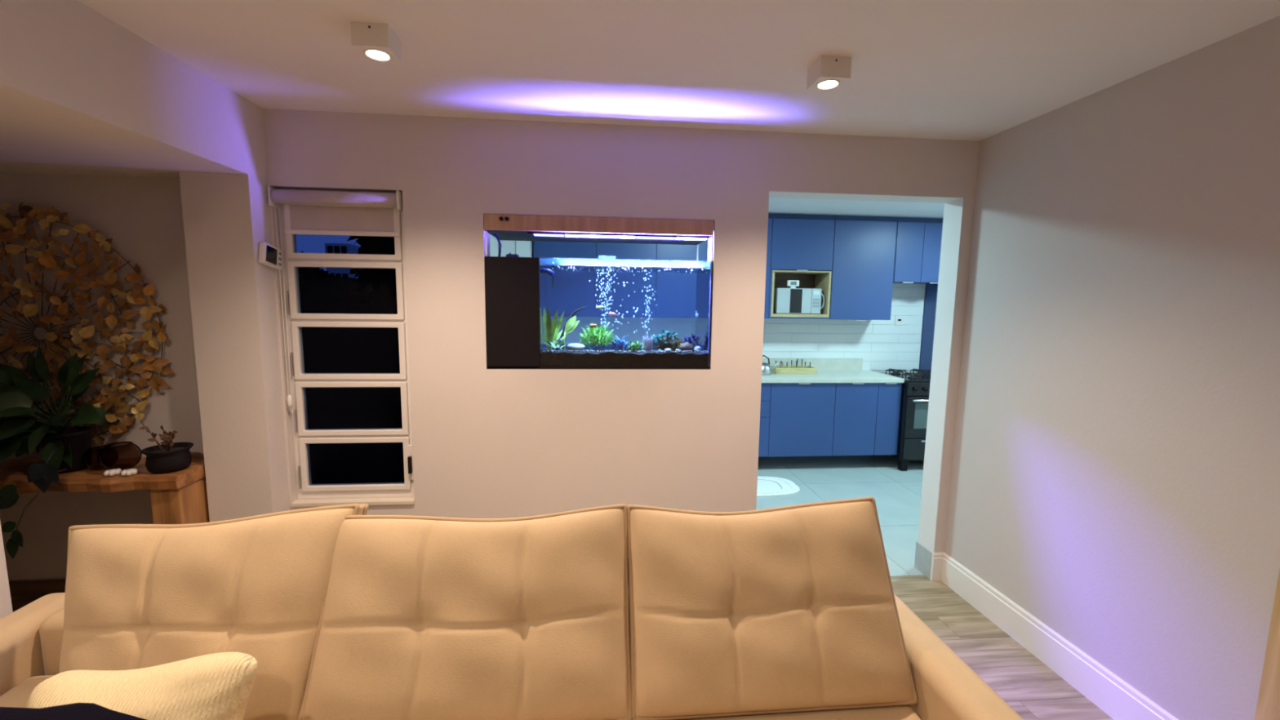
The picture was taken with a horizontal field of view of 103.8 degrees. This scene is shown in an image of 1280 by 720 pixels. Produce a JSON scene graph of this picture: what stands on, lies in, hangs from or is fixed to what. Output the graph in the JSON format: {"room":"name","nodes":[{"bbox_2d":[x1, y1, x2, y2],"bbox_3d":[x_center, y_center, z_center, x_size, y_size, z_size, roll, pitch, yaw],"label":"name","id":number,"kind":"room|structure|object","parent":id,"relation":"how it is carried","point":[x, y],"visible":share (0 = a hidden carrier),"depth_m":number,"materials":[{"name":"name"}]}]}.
{"room":"living room","nodes":[
{"label":"living room","id":0,"kind":"room"},
{"bbox_2d":[0,521,13,618],"bbox_3d":[-2.067,0.527,-0.199,0.150,2.166,3.770,0,7,-5],"label":"wall","id":1,"kind":"structure","parent":0,"point":[6,606],"depth_m":1.71,"materials":[{"name":"paint"}]},
{"bbox_2d":[0,0,267,181],"bbox_3d":[-2.667,-0.764,0.017,2.187,0.334,4.600,0,7,-5],"label":"ceiling beam","id":2,"kind":"structure","parent":0,"point":[82,93],"depth_m":1.75,"materials":[{"name":"paint"}]},
{"bbox_2d":[178,172,290,522],"bbox_3d":[-1.939,0.227,2.452,0.290,2.166,0.139,0,7,-5],"label":"wall column","id":3,"kind":"structure","parent":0,"point":[226,217],"depth_m":2.36,"materials":[{"name":"paint"}]},
{"bbox_2d":[0,108,979,581],"bbox_3d":[0.025,0.050,2.756,8.050,2.500,0.150,0,7,-5],"label":"wall","id":4,"kind":"structure","parent":0,"point":[487,443],"depth_m":2.58,"materials":[{"name":"paint"}]},
{"bbox_2d":[8,579,66,612],"bbox_3d":[-2.972,1.201,2.531,1.747,0.186,0.018,0,7,-5],"label":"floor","id":5,"kind":"structure","parent":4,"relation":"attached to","point":[23,593],"depth_m":2.51,"materials":[{"name":"brown wood"}]},
{"bbox_2d":[0,202,173,452],"bbox_3d":[-2.847,-0.137,2.354,1.179,1.182,0.075,0,7,-5],"label":"art","id":6,"kind":"object","parent":4,"relation":"attached to","point":[8,340],"visible":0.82,"depth_m":2.37,"materials":[{"name":"gold metal"}]},
{"bbox_2d":[257,241,283,270],"bbox_3d":[-1.770,-0.498,2.412,0.031,0.123,0.156,0,7,-5],"label":"thermostat","id":7,"kind":"object","parent":4,"relation":"attached to","point":[269,255],"visible":1,"depth_m":2.38,"materials":[{"name":"white paint"}]},
{"bbox_2d":[276,188,414,506],"bbox_3d":[-1.489,-0.045,2.589,0.610,1.604,0.137,0,7,-5],"label":"window","id":8,"kind":"structure","parent":4,"relation":"in","point":[391,493],"depth_m":2.58,"materials":[{"name":"wood"},{"name":"white painted frame"}]},
{"bbox_2d":[267,186,403,413],"bbox_3d":[-1.485,-0.278,2.511,0.596,1.112,0.072,0,7,-5],"label":"roller blind","id":9,"kind":"object","parent":8,"relation":"attached to","point":[307,219],"visible":1,"depth_m":2.48,"materials":[{"name":"fabric"}]},
{"bbox_2d":[484,213,713,368],"bbox_3d":[-0.220,-0.362,2.804,1.178,0.784,0.427,0,7,-5],"label":"aquarium","id":10,"kind":"object","parent":4,"relation":"attached to","point":[516,286],"visible":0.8,"depth_m":2.61,"materials":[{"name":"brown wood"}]},
{"bbox_2d":[542,341,565,351],"bbox_3d":[-0.458,-0.075,2.717,0.139,0.048,0.104,-4,8,-36],"label":"plant","id":11,"kind":"object","parent":10,"relation":"in","point":[552,344],"visible":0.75,"depth_m":2.73,"materials":[{"name":"green plant"}]},
{"bbox_2d":[543,306,566,351],"bbox_3d":[-0.466,-0.169,2.749,0.122,0.239,0.097,0,7,-5],"label":"plant","id":12,"kind":"object","parent":10,"relation":"in","point":[551,329],"visible":0.8,"depth_m":2.74,"materials":[{"name":"green plant"}]},
{"bbox_2d":[563,315,579,346],"bbox_3d":[-0.381,-0.150,2.797,0.089,0.193,0.016,0,7,-5],"label":"plant","id":13,"kind":"object","parent":10,"relation":"in","point":[571,324],"visible":0.89,"depth_m":2.79,"materials":[{"name":"green plant"}]},
{"bbox_2d":[556,306,586,346],"bbox_3d":[-0.392,-0.179,2.838,0.186,0.248,0.032,0,7,-5],"label":"branch","id":14,"kind":"object","parent":10,"relation":"in","point":[572,314],"visible":0.49,"depth_m":2.83,"materials":[{"name":"black wood"}]},
{"bbox_2d":[567,342,585,351],"bbox_3d":[-0.348,-0.069,2.734,0.098,0.045,0.064,0,7,-5],"label":"stone","id":15,"kind":"object","parent":10,"relation":"in","point":[576,345],"visible":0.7,"depth_m":2.71,"materials":[{"name":"white stone"}]},
{"bbox_2d":[589,323,599,328],"bbox_3d":[-0.245,-0.186,2.719,0.058,0.027,0.009,0,7,-5],"label":"fish","id":16,"kind":"object","parent":10,"relation":"in","point":[593,325],"visible":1,"depth_m":2.72},
{"bbox_2d":[578,322,615,347],"bbox_3d":[-0.239,-0.131,2.823,0.237,0.156,0.208,0,7,-5],"label":"plant","id":17,"kind":"object","parent":10,"relation":"in","point":[592,331],"visible":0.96,"depth_m":2.80,"materials":[{"name":"green plant"}]},
{"bbox_2d":[484,213,713,244],"bbox_3d":[-0.217,-0.711,2.764,1.170,0.081,0.427,0,7,-5],"label":"hood","id":18,"kind":"object","parent":10,"relation":"attached to","point":[505,227],"depth_m":2.59,"materials":[{"name":"brown wood"}]},
{"bbox_2d":[595,304,606,309],"bbox_3d":[-0.214,-0.292,2.771,0.062,0.026,0.009,0,7,-5],"label":"fish","id":19,"kind":"object","parent":10,"relation":"in","point":[600,306],"visible":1,"depth_m":2.77},
{"bbox_2d":[608,311,618,317],"bbox_3d":[-0.145,-0.252,2.781,0.062,0.033,0.011,0,7,-5],"label":"fish","id":20,"kind":"object","parent":10,"relation":"in","point":[613,313],"visible":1,"depth_m":2.78},
{"bbox_2d":[527,231,709,240],"bbox_3d":[-0.110,-0.653,2.659,0.940,0.008,0.118,0,7,-5],"label":"lamp","id":21,"kind":"object","parent":10,"relation":"on","point":[554,234],"depth_m":2.61,"materials":[{"name":"white plastic"}]},
{"bbox_2d":[609,335,631,348],"bbox_3d":[-0.112,-0.092,2.792,0.117,0.089,0.123,-4,8,-38],"label":"plant","id":22,"kind":"object","parent":10,"relation":"in","point":[621,342],"visible":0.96,"depth_m":2.79,"materials":[{"name":"blue plant"}]},
{"bbox_2d":[542,350,704,352],"bbox_3d":[-0.086,-0.057,2.769,0.882,0.014,0.195,0,7,-5],"label":"gravel","id":23,"kind":"object","parent":10,"relation":"in","point":[624,351],"visible":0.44,"depth_m":2.70,"materials":[{"name":"gravel"}]},
{"bbox_2d":[557,265,702,339],"bbox_3d":[-0.062,-0.312,2.822,0.772,0.403,0.318,0,7,-5],"label":"bubbles","id":24,"kind":"object","parent":10,"relation":"in","point":[636,311],"visible":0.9,"depth_m":2.83,"materials":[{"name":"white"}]},
{"bbox_2d":[625,340,644,351],"bbox_3d":[-0.028,-0.076,2.761,0.114,0.067,0.102,-3,7,-27],"label":"plant","id":25,"kind":"object","parent":10,"relation":"in","point":[635,344],"visible":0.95,"depth_m":2.75,"materials":[{"name":"green plant"}]},
{"bbox_2d":[642,337,653,351],"bbox_3d":[0.044,-0.086,2.828,0.058,0.073,0.058,0,7,-5],"label":"ornament","id":26,"kind":"object","parent":10,"relation":"in","point":[646,343],"visible":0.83,"depth_m":2.81,"materials":[{"name":"grey"}]},
{"bbox_2d":[655,335,682,347],"bbox_3d":[0.182,-0.093,2.900,0.183,0.099,0.117,0,7,-5],"label":"rock","id":27,"kind":"object","parent":10,"relation":"in","point":[665,337],"visible":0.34,"depth_m":2.85,"materials":[{"name":"grey stone"}]},
{"bbox_2d":[653,329,683,346],"bbox_3d":[0.150,-0.114,2.886,0.202,0.118,0.168,0,7,-5],"label":"moss","id":28,"kind":"object","parent":27,"relation":"on","point":[668,332],"visible":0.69,"depth_m":2.86,"materials":[{"name":"teal plant"}]},
{"bbox_2d":[666,337,686,348],"bbox_3d":[0.213,-0.088,2.829,0.138,0.081,0.129,5,8,34],"label":"moss","id":29,"kind":"object","parent":10,"relation":"in","point":[675,345],"visible":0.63,"depth_m":2.81,"materials":[{"name":"green plant"}]},
{"bbox_2d":[677,342,693,351],"bbox_3d":[0.254,-0.070,2.817,0.091,0.058,0.074,0,7,-5],"label":"rock","id":30,"kind":"object","parent":10,"relation":"in","point":[686,345],"visible":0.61,"depth_m":2.79,"materials":[{"name":"grey stone"}]},
{"bbox_2d":[673,320,697,347],"bbox_3d":[0.265,-0.157,2.841,0.155,0.213,0.157,0,7,-5],"label":"plant","id":31,"kind":"object","parent":10,"relation":"in","point":[693,320],"visible":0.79,"depth_m":2.87,"materials":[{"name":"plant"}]},
{"bbox_2d":[682,333,702,347],"bbox_3d":[0.294,-0.101,2.860,0.131,0.102,0.127,-5,9,-41],"label":"plant","id":32,"kind":"object","parent":10,"relation":"in","point":[689,340],"visible":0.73,"depth_m":2.85,"materials":[{"name":"blue plant"}]},
{"bbox_2d":[693,346,701,351],"bbox_3d":[0.322,-0.063,2.805,0.045,0.030,0.037,0,7,-5],"label":"pebble","id":33,"kind":"object","parent":10,"relation":"in","point":[696,347],"visible":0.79,"depth_m":2.79,"materials":[{"name":"white stone"}]},
{"bbox_2d":[768,191,963,203],"bbox_3d":[1.211,-0.893,2.756,1.086,0.003,0.149,0,7,-5],"label":"trim","id":34,"kind":"structure","parent":4,"relation":"attached to","point":[785,194],"depth_m":2.75,"materials":[{"name":"white paint"}]},
{"bbox_2d":[917,197,964,552],"bbox_3d":[1.740,0.121,2.920,0.003,2.037,0.149,0,7,-5],"label":"trim","id":35,"kind":"structure","parent":4,"relation":"attached to","point":[953,211],"depth_m":2.91,"materials":[{"name":"white paint"}]},
{"bbox_2d":[489,234,498,256],"bbox_3d":[-1.270,-0.099,3.910,0.100,2.500,2.400,0,7,-5],"label":"wall","id":36,"kind":"structure","parent":0,"point":[494,245],"depth_m":4.29,"materials":[{"name":"white paint"}]},
{"bbox_2d":[77,0,1279,217],"bbox_3d":[0.187,-1.120,1.565,8.150,0.100,7.470,0,7,-5],"label":"ceiling","id":37,"kind":"structure","parent":0,"point":[975,70],"depth_m":1.80,"materials":[{"name":"white paint"}]},
{"bbox_2d":[350,21,402,63],"bbox_3d":[-0.880,-1.060,1.683,0.115,0.075,0.116,0,7,-5],"label":"light","id":38,"kind":"object","parent":37,"relation":"attached to","point":[378,42],"visible":1,"depth_m":1.63,"materials":[{"name":"white paint"}]},
{"bbox_2d":[806,55,851,91],"bbox_3d":[0.700,-1.060,1.863,0.115,0.075,0.116,0,7,-5],"label":"light","id":39,"kind":"object","parent":37,"relation":"attached to","point":[828,73],"visible":1,"depth_m":1.81,"materials":[{"name":"white paint"}]},
{"bbox_2d":[768,213,943,222],"bbox_3d":[1.077,-1.411,4.912,4.170,0.058,0.020,0,7,-5],"label":"panel","id":40,"kind":"object","parent":37,"relation":"attached to","point":[772,215],"visible":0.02,"depth_m":5.00,"materials":[{"name":"blue"}]},
{"bbox_2d":[551,283,927,372],"bbox_3d":[1.237,-0.233,5.381,5.360,2.500,0.109,0,7,-5],"label":"wall","id":41,"kind":"structure","parent":0,"point":[876,344],"depth_m":5.40,"materials":[{"name":"white tile"}]},
{"bbox_2d":[533,240,595,317],"bbox_3d":[-0.722,-0.909,4.893,0.582,0.981,0.364,0,7,-5],"label":"upper cabinet","id":42,"kind":"object","parent":41,"relation":"attached to","point":[572,291],"visible":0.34,"depth_m":4.75,"materials":[{"name":"blue"}]},
{"bbox_2d":[595,242,656,318],"bbox_3d":[-0.145,-0.908,4.946,0.572,0.981,0.364,0,7,-5],"label":"upper cabinet","id":43,"kind":"object","parent":41,"relation":"attached to","point":[620,253],"visible":0.55,"depth_m":4.80,"materials":[{"name":"blue"}]},
{"bbox_2d":[655,239,707,319],"bbox_3d":[0.423,-0.906,4.997,0.562,0.981,0.364,0,7,-5],"label":"upper cabinet","id":44,"kind":"object","parent":41,"relation":"attached to","point":[675,292],"visible":0.38,"depth_m":4.84,"materials":[{"name":"blue wood"}]},
{"bbox_2d":[764,217,772,318],"bbox_3d":[0.983,-0.905,5.048,0.557,0.981,0.364,0,7,-5],"label":"upper cabinet","id":45,"kind":"object","parent":41,"relation":"attached to","point":[770,220],"visible":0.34,"depth_m":4.91,"materials":[{"name":"blue wood"}]},
{"bbox_2d":[768,217,835,319],"bbox_3d":[1.576,-0.910,5.102,0.626,0.967,0.364,0,7,-5],"label":"upper cabinet","id":46,"kind":"object","parent":41,"relation":"attached to","point":[802,249],"visible":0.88,"depth_m":4.93,"materials":[{"name":"blue wood"}]},
{"bbox_2d":[773,273,815,288],"bbox_3d":[1.563,-0.690,5.295,0.600,0.455,0.026,0,7,-5],"label":"shelf","id":47,"kind":"object","parent":46,"relation":"attached to","point":[806,281],"depth_m":5.27,"materials":[{"name":"brown wood"}]},
{"bbox_2d":[773,288,824,314],"bbox_3d":[1.597,-0.603,5.138,0.487,0.252,0.269,0,7,-5],"label":"microwave","id":48,"kind":"object","parent":46,"relation":"in","point":[786,300],"visible":0.97,"depth_m":5.02,"materials":[{"name":"grey metal"}]},
{"bbox_2d":[786,280,799,288],"bbox_3d":[1.535,-0.761,5.047,0.120,0.078,0.044,0,7,-5],"label":"timer","id":49,"kind":"object","parent":48,"relation":"on","point":[792,283],"visible":0.98,"depth_m":5.03,"materials":[{"name":"white paint"}]},
{"bbox_2d":[770,270,831,317],"bbox_3d":[1.578,-0.670,5.122,0.600,0.455,0.324,0,7,-5],"label":"open shelf","id":50,"kind":"object","parent":46,"relation":"attached to","point":[820,279],"depth_m":5.07,"materials":[{"name":"brown wood"}]},
{"bbox_2d":[829,220,897,320],"bbox_3d":[2.208,-0.901,5.160,0.637,0.981,0.364,0,7,-5],"label":"upper cabinet","id":51,"kind":"object","parent":41,"relation":"attached to","point":[864,253],"visible":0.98,"depth_m":5.00,"materials":[{"name":"blue"}]},
{"bbox_2d":[894,315,903,325],"bbox_3d":[2.809,-0.428,5.440,0.090,0.105,0.012,0,7,-5],"label":"power socket","id":52,"kind":"object","parent":41,"relation":"attached to","point":[899,321],"visible":1,"depth_m":5.44,"materials":[{"name":"white paint"}]},
{"bbox_2d":[893,222,942,283],"bbox_3d":[2.818,-1.090,5.194,0.567,0.598,0.364,0,7,-5],"label":"upper cabinet","id":53,"kind":"object","parent":41,"relation":"attached to","point":[917,245],"visible":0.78,"depth_m":5.03,"materials":[{"name":"blue wood"}]},
{"bbox_2d":[755,454,1113,719],"bbox_3d":[0.112,1.454,1.753,8.050,0.060,7.270,0,7,-5],"label":"floor","id":54,"kind":"structure","parent":0,"point":[1026,684],"depth_m":2.89,"materials":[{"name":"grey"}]},
{"bbox_2d":[0,457,209,524],"bbox_3d":[-2.810,0.908,2.356,1.437,0.812,0.319,0,7,-5],"label":"console table","id":55,"kind":"object","parent":54,"relation":"on","point":[178,497],"visible":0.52,"depth_m":2.28,"materials":[{"name":"brown wood"}]},
{"bbox_2d":[0,346,119,473],"bbox_3d":[-2.701,0.224,2.251,0.637,0.571,0.380,-1,7,-15],"label":"potted plant","id":56,"kind":"object","parent":55,"relation":"on","point":[18,393],"visible":0.98,"depth_m":2.23,"materials":[{"name":"green plant"}]},
{"bbox_2d":[0,468,66,559],"bbox_3d":[-2.639,0.678,2.200,0.227,0.367,0.100,-6,9,-44],"label":"trailing vine","id":57,"kind":"object","parent":56,"relation":"hanging from","point":[9,496],"visible":0.95,"depth_m":2.16,"materials":[{"name":"green plant"}]},
{"bbox_2d":[26,450,58,493],"bbox_3d":[-2.586,0.488,2.175,0.130,0.173,0.089,6,9,41],"label":"trailing vine","id":58,"kind":"object","parent":56,"relation":"hanging from","point":[42,475],"visible":1,"depth_m":2.16,"materials":[{"name":"green plant"}]},
{"bbox_2d":[81,445,118,469],"bbox_3d":[-2.498,0.454,2.326,0.116,0.101,0.115,0,7,-5],"label":"glass bowl","id":59,"kind":"object","parent":55,"relation":"on","point":[110,446],"visible":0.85,"depth_m":2.31,"materials":[{"name":"brown glass"}]},
{"bbox_2d":[103,468,121,476],"bbox_3d":[-2.360,0.504,2.248,0.060,0.025,0.055,0,7,-5],"label":"holder","id":60,"kind":"object","parent":55,"relation":"on","point":[113,472],"visible":1,"depth_m":2.24,"materials":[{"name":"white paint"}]},
{"bbox_2d":[97,441,142,471],"bbox_3d":[-2.385,0.446,2.305,0.144,0.125,0.142,0,7,-5],"label":"glass bowl","id":61,"kind":"object","parent":55,"relation":"on","point":[100,463],"visible":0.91,"depth_m":2.31,"materials":[{"name":"glass"}]},
{"bbox_2d":[120,468,138,475],"bbox_3d":[-2.291,0.504,2.254,0.060,0.025,0.055,0,7,-5],"label":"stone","id":62,"kind":"object","parent":55,"relation":"on","point":[130,472],"visible":1,"depth_m":2.24,"materials":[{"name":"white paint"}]},
{"bbox_2d":[138,421,193,473],"bbox_3d":[-2.184,0.395,2.322,0.179,0.228,0.179,6,8,39],"label":"pot","id":63,"kind":"object","parent":55,"relation":"on","point":[168,456],"visible":1,"depth_m":2.29,"materials":[{"name":"black ceramic"}]},
{"bbox_2d":[0,496,1023,719],"bbox_3d":[-0.525,0.962,1.320,2.980,0.999,1.160,0,7,-5],"label":"sofa","id":64,"kind":"object","parent":54,"relation":"on","point":[622,611],"visible":0.92,"depth_m":1.42,"materials":[{"name":"leather"}]},
{"bbox_2d":[0,675,54,707],"bbox_3d":[-1.185,1.105,1.166,1.343,0.172,0.940,0,7,-5],"label":"seat cushion","id":65,"kind":"object","parent":64,"relation":"on","point":[15,691],"depth_m":1.49,"materials":[{"name":"fabric"}]},
{"bbox_2d":[0,702,146,719],"bbox_3d":[-1.266,0.810,0.801,0.981,0.488,0.255,0,7,-5],"label":"throw blanket","id":66,"kind":"object","parent":64,"relation":"on","point":[76,711],"visible":1,"depth_m":0.85,"materials":[{"name":"black fabric"}]},
{"bbox_2d":[25,652,257,719],"bbox_3d":[-1.126,0.849,1.099,0.465,0.315,0.221,0,7,-5],"label":"knit pillow","id":67,"kind":"object","parent":64,"relation":"on","point":[215,686],"visible":0.91,"depth_m":1.10,"materials":[{"name":"beige fabric"}]},
{"bbox_2d":[59,506,364,719],"bbox_3d":[-1.282,0.714,1.450,0.852,0.542,0.319,1,7,2],"label":"cushion","id":68,"kind":"object","parent":64,"relation":"on","point":[269,588],"depth_m":1.40,"materials":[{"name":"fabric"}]},
{"bbox_2d":[302,508,628,719],"bbox_3d":[-0.468,0.733,1.455,0.867,0.531,0.324,0,7,-5],"label":"cushion","id":69,"kind":"object","parent":64,"relation":"on","point":[412,617],"depth_m":1.39,"materials":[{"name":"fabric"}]},
{"bbox_2d":[630,501,913,717],"bbox_3d":[0.382,0.732,1.532,0.827,0.538,0.321,0,7,-5],"label":"cushion","id":70,"kind":"object","parent":64,"relation":"on","point":[790,611],"depth_m":1.46,"materials":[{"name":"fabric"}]},
{"bbox_2d":[675,705,920,719],"bbox_3d":[0.153,1.109,1.288,1.341,0.172,0.940,0,7,-5],"label":"seat cushion","id":71,"kind":"object","parent":64,"relation":"on","point":[877,712],"depth_m":1.43,"materials":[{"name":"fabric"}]},
{"bbox_2d":[498,240,533,257],"bbox_3d":[-1.165,-0.174,4.851,0.270,2.440,0.530,0,7,-5],"label":"tall cabinet","id":72,"kind":"object","parent":54,"relation":"on","point":[522,248],"visible":0.02,"depth_m":4.52,"materials":[{"name":"white paint"}]},
{"bbox_2d":[758,382,770,457],"bbox_3d":[0.961,0.545,5.086,0.518,0.723,0.612,0,7,-5],"label":"base cabinet","id":73,"kind":"object","parent":54,"relation":"on","point":[766,387],"visible":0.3,"depth_m":4.82,"materials":[{"name":"blue wood"}]},
{"bbox_2d":[756,475,799,497],"bbox_3d":[0.916,1.120,4.456,0.975,0.011,0.477,0,7,-5],"label":"mat","id":74,"kind":"object","parent":54,"relation":"on","point":[766,486],"visible":0.38,"depth_m":4.43,"materials":[{"name":"white fabric"}]},
{"bbox_2d":[768,382,835,457],"bbox_3d":[1.541,0.545,5.139,0.643,0.726,0.612,0,7,-5],"label":"base cabinet","id":75,"kind":"object","parent":54,"relation":"on","point":[802,417],"visible":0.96,"depth_m":4.85,"materials":[{"name":"blue wood"}]},
{"bbox_2d":[831,382,878,455],"bbox_3d":[2.076,0.547,5.188,0.428,0.726,0.612,0,7,-5],"label":"base cabinet","id":76,"kind":"object","parent":54,"relation":"on","point":[855,403],"visible":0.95,"depth_m":4.90,"materials":[{"name":"blue"}]},
{"bbox_2d":[873,382,902,455],"bbox_3d":[2.410,0.548,5.218,0.238,0.726,0.612,0,7,-5],"label":"base cabinet","id":77,"kind":"object","parent":54,"relation":"on","point":[889,394],"visible":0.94,"depth_m":4.93,"materials":[{"name":"blue wood"}]},
{"bbox_2d":[873,368,930,471],"bbox_3d":[2.822,0.593,5.155,0.558,0.951,0.609,0,7,-5],"label":"stove","id":78,"kind":"object","parent":54,"relation":"on","point":[915,390],"visible":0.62,"depth_m":4.90,"materials":[{"name":"black metal"}]},
{"bbox_2d":[879,372,930,382],"bbox_3d":[2.826,0.171,5.128,0.558,0.016,0.568,0,7,-5],"label":"cooktop","id":79,"kind":"object","parent":78,"relation":"in","point":[926,378],"depth_m":5.02,"materials":[{"name":"black metal"}]},
{"bbox_2d":[919,283,937,373],"bbox_3d":[3.448,-0.157,5.226,0.685,2.442,0.610,0,7,-5],"label":"panel","id":80,"kind":"object","parent":54,"relation":"on","point":[931,293],"visible":0.07,"depth_m":5.38,"materials":[{"name":"blue paint"}]},
{"bbox_3d":[-0.588,0.539,4.945,0.868,0.726,0.612,0,7,-5],"label":"base cabinet","id":81,"kind":"object","parent":54,"relation":"on","visible":0},
{"bbox_2d":[761,357,904,382],"bbox_3d":[0.758,0.096,5.013,3.580,0.173,0.624,0,7,-5],"label":"countertop","id":82,"kind":"structure","parent":81,"relation":"on","point":[828,370],"depth_m":5.12,"materials":[{"name":"stone"}]},
{"bbox_2d":[761,355,777,374],"bbox_3d":[1.269,0.045,5.067,0.216,0.194,0.168,0,7,-5],"label":"kettle","id":83,"kind":"object","parent":82,"relation":"on","point":[766,368],"visible":0.61,"depth_m":5.01,"materials":[{"name":"grey metal"}]},
{"bbox_2d":[770,365,817,373],"bbox_3d":[1.583,0.100,5.213,0.430,0.059,0.200,0,7,-5],"label":"wooden tray","id":84,"kind":"object","parent":82,"relation":"on","point":[777,370],"visible":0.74,"depth_m":5.12,"materials":[{"name":"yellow wood"}]},
{"bbox_2d":[944,15,1279,719],"bbox_3d":[2.078,0.326,0.574,0.120,2.500,4.600,0,7,-5],"label":"wall","id":85,"kind":"structure","parent":0,"point":[1115,471],"depth_m":1.92,"materials":[{"name":"grey paint"}]},
{"bbox_2d":[914,541,942,581],"bbox_3d":[1.746,1.213,3.039,0.060,0.170,0.165,0,7,-5],"label":"baseboard","id":86,"kind":"structure","parent":85,"relation":"attached to","point":[923,556],"depth_m":2.99,"materials":[{"name":"white wood"}]},
{"bbox_2d":[941,552,1177,719],"bbox_3d":[1.996,1.483,0.700,0.015,0.170,4.600,0,7,-5],"label":"baseboard","id":87,"kind":"structure","parent":85,"relation":"attached to","point":[1118,700],"depth_m":2.23,"materials":[{"name":"white paint"}]},
{"bbox_2d":[1253,565,1279,719],"bbox_3d":[1.947,0.460,0.972,0.069,2.140,1.020,0,7,-5],"label":"door","id":88,"kind":"structure","parent":85,"relation":"in","point":[1268,705],"depth_m":1.51,"materials":[{"name":"brown wood"}]},
{"label":"outside","id":89,"kind":"structure","parent":0,"visible":0},
{"bbox_2d":[306,408,404,484],"bbox_3d":[-23.387,-1.642,30.781,39.000,0.100,59.800,0,7,-5],"label":"ground","id":90,"kind":"structure","parent":89,"point":[368,462],"depth_m":6.95,"materials":[{"name":"black"}]},
{"bbox_2d":[297,251,328,280],"bbox_3d":[-11.661,-1.908,17.532,2.087,3.749,2.133,4,7,23],"label":"tree","id":91,"kind":"object","parent":90,"relation":"on","point":[312,270],"visible":0.02,"depth_m":17.12,"materials":[{"name":"black plant"}]},
{"bbox_2d":[297,268,361,303],"bbox_3d":[-9.817,-1.242,15.235,3.531,2.996,3.284,0,7,-5],"label":"tree","id":92,"kind":"object","parent":90,"relation":"on","point":[331,289],"visible":0.29,"depth_m":14.22,"materials":[{"name":"black plant"}]},
{"bbox_2d":[324,243,360,278],"bbox_3d":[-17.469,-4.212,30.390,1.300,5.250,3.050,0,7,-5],"label":"apartment block","id":93,"kind":"object","parent":90,"relation":"on","point":[334,248],"visible":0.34,"depth_m":28.77,"materials":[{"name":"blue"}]},
{"bbox_2d":[300,302,401,408],"bbox_3d":[-9.640,-0.086,9.367,14.500,2.020,0.280,0,7,-5],"label":"wall","id":94,"kind":"structure","parent":90,"relation":"on","point":[325,349],"depth_m":9.64,"materials":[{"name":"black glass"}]},
{"bbox_2d":[346,235,396,304],"bbox_3d":[-5.874,-1.801,12.534,2.452,4.818,2.386,0,7,-5],"label":"tree","id":95,"kind":"object","parent":90,"relation":"on","point":[375,286],"visible":0.15,"depth_m":11.84,"materials":[{"name":"black plant"}]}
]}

